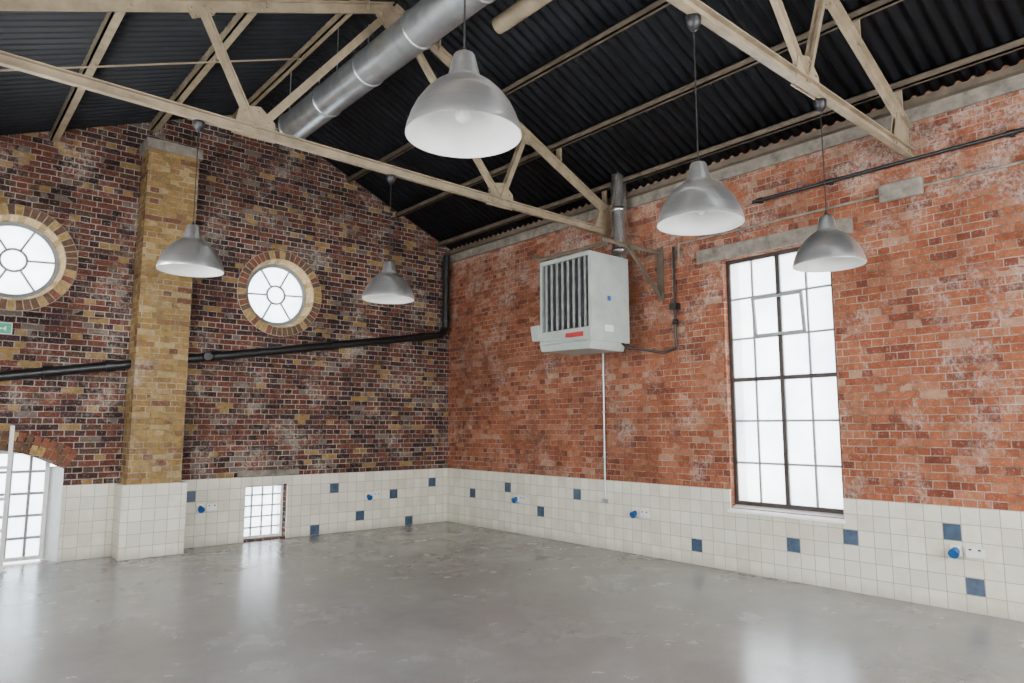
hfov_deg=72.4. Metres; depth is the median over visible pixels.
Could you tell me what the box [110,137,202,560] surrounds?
brick pilaster
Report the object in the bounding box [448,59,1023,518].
wall
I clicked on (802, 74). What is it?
roof truss
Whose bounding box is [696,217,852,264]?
lintel
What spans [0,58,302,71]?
conduit
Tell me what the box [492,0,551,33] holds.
ceiling pipe
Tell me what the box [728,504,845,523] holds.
trim
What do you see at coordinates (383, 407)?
wall
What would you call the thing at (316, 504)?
wall tiles
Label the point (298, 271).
brick reveal
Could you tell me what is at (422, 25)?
ventilation duct
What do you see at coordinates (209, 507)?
power socket
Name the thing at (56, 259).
window
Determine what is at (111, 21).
roof beams
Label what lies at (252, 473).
trim
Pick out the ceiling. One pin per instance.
(653, 57)
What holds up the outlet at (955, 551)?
attached to the power socket at (955, 551)
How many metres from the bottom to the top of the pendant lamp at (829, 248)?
1.350 m
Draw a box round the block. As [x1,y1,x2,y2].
[878,176,923,202]
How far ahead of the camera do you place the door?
7.87 m
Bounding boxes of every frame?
[0,450,49,562]
[40,466,63,561]
[244,484,283,538]
[726,247,843,513]
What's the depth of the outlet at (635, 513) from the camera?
8.89 m
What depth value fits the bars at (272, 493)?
10.17 m
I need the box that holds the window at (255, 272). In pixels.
[246,261,306,327]
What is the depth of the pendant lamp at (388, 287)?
7.09 m
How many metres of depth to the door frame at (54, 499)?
8.52 m
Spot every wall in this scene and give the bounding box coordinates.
[0,115,449,555]
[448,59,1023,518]
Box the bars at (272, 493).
[244,486,280,535]
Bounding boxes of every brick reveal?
[0,214,65,299]
[246,259,313,327]
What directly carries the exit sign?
attached to the wall at (383, 407)
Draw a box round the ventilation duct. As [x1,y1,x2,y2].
[278,0,494,138]
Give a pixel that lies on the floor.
(445, 601)
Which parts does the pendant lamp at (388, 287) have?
lamp shade, cord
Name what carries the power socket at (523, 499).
attached to the wall at (929, 331)
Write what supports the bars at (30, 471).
attached to the wall at (383, 407)
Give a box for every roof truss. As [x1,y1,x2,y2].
[0,0,611,237]
[666,0,914,157]
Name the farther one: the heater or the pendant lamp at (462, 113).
the heater
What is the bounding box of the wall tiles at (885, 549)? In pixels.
[447,468,1023,621]
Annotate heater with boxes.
[530,236,680,354]
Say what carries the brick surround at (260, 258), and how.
attached to the wall at (383, 407)
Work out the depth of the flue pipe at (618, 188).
9.17 m
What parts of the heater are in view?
casing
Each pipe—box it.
[0,255,450,380]
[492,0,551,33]
[611,173,639,258]
[752,127,1023,203]
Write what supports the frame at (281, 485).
attached to the wall at (383, 407)
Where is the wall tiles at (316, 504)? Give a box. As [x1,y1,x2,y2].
[57,468,446,561]
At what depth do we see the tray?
8.63 m
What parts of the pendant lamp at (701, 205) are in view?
cord, bulb, lamp shade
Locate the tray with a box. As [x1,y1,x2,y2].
[530,325,623,354]
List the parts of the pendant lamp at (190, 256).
lamp shade, cord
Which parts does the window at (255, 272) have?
glass panes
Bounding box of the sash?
[751,290,806,336]
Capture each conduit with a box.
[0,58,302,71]
[602,353,607,502]
[678,160,1023,257]
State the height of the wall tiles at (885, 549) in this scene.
0.900 m
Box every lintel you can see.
[0,431,78,467]
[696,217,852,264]
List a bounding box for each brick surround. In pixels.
[0,203,77,310]
[237,250,321,336]
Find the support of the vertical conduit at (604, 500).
attached to the wall at (929, 331)
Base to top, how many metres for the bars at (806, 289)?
2.740 m
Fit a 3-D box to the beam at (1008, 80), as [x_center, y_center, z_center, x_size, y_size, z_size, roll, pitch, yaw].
[2.961,-2.092,7.784,0.119,0.190,12.710,6,-9,-40]
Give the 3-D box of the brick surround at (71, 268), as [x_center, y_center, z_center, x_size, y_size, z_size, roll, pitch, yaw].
[-5.967,-1.013,8.405,1.304,1.304,0.009,6,-9,-40]
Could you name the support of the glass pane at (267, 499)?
attached to the wall at (383, 407)
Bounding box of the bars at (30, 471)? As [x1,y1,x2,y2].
[0,454,44,558]
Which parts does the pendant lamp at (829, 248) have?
cord, lamp shade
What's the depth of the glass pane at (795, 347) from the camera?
7.67 m
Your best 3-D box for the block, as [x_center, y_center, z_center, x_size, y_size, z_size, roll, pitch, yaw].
[3.772,-1.473,6.795,0.059,0.180,0.400,6,-9,-40]
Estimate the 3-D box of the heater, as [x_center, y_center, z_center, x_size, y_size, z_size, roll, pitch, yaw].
[1.162,-0.518,8.925,1.139,1.396,1.540,6,-9,-40]
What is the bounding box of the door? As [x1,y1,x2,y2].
[0,426,14,572]
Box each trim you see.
[237,469,298,476]
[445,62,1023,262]
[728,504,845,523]
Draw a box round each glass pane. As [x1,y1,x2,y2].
[0,454,45,557]
[244,486,280,535]
[730,252,842,508]
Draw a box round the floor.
[0,521,1023,682]
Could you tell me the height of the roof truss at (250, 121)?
1.966 m
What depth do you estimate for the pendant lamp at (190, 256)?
5.89 m
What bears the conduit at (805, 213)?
attached to the wall at (929, 331)
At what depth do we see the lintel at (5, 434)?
8.39 m
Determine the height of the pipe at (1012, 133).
0.054 m
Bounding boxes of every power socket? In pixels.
[197,503,216,512]
[365,492,380,499]
[511,496,526,502]
[629,509,649,517]
[948,544,985,558]
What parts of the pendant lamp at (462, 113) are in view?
lamp shade, bulb, cord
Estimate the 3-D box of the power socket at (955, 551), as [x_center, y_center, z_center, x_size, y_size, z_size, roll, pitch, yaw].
[3.958,1.847,6.099,0.106,0.110,0.262,6,-9,-40]
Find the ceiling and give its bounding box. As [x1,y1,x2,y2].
[0,0,1023,249]
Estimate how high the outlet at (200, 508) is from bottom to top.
0.110 m
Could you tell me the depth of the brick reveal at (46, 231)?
8.69 m
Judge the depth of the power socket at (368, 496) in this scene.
11.14 m
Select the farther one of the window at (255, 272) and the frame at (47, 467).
the window at (255, 272)
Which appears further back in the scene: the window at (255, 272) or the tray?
the window at (255, 272)
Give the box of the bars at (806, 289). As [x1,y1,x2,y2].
[731,261,840,506]
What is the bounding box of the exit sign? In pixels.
[0,322,12,334]
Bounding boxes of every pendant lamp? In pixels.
[156,119,223,276]
[362,174,413,303]
[405,0,521,157]
[657,13,744,235]
[793,98,866,272]
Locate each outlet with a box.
[197,504,204,512]
[365,493,372,499]
[511,496,518,502]
[629,509,638,517]
[948,544,961,558]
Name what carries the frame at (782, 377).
attached to the wall at (929, 331)
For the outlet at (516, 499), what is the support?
attached to the power socket at (523, 499)
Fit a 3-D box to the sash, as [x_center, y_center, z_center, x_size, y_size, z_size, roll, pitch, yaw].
[2.947,-0.301,7.756,0.075,0.451,0.600,6,-9,-40]
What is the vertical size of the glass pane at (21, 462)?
1.290 m
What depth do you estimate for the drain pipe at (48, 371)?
10.06 m
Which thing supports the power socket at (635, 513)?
attached to the wall at (929, 331)
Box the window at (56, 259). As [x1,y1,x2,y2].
[0,222,61,299]
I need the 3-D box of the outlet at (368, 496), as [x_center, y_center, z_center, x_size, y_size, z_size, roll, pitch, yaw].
[-2.260,2.457,11.068,0.084,0.110,0.106,6,-9,-40]
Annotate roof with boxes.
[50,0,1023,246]
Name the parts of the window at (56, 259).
glass panes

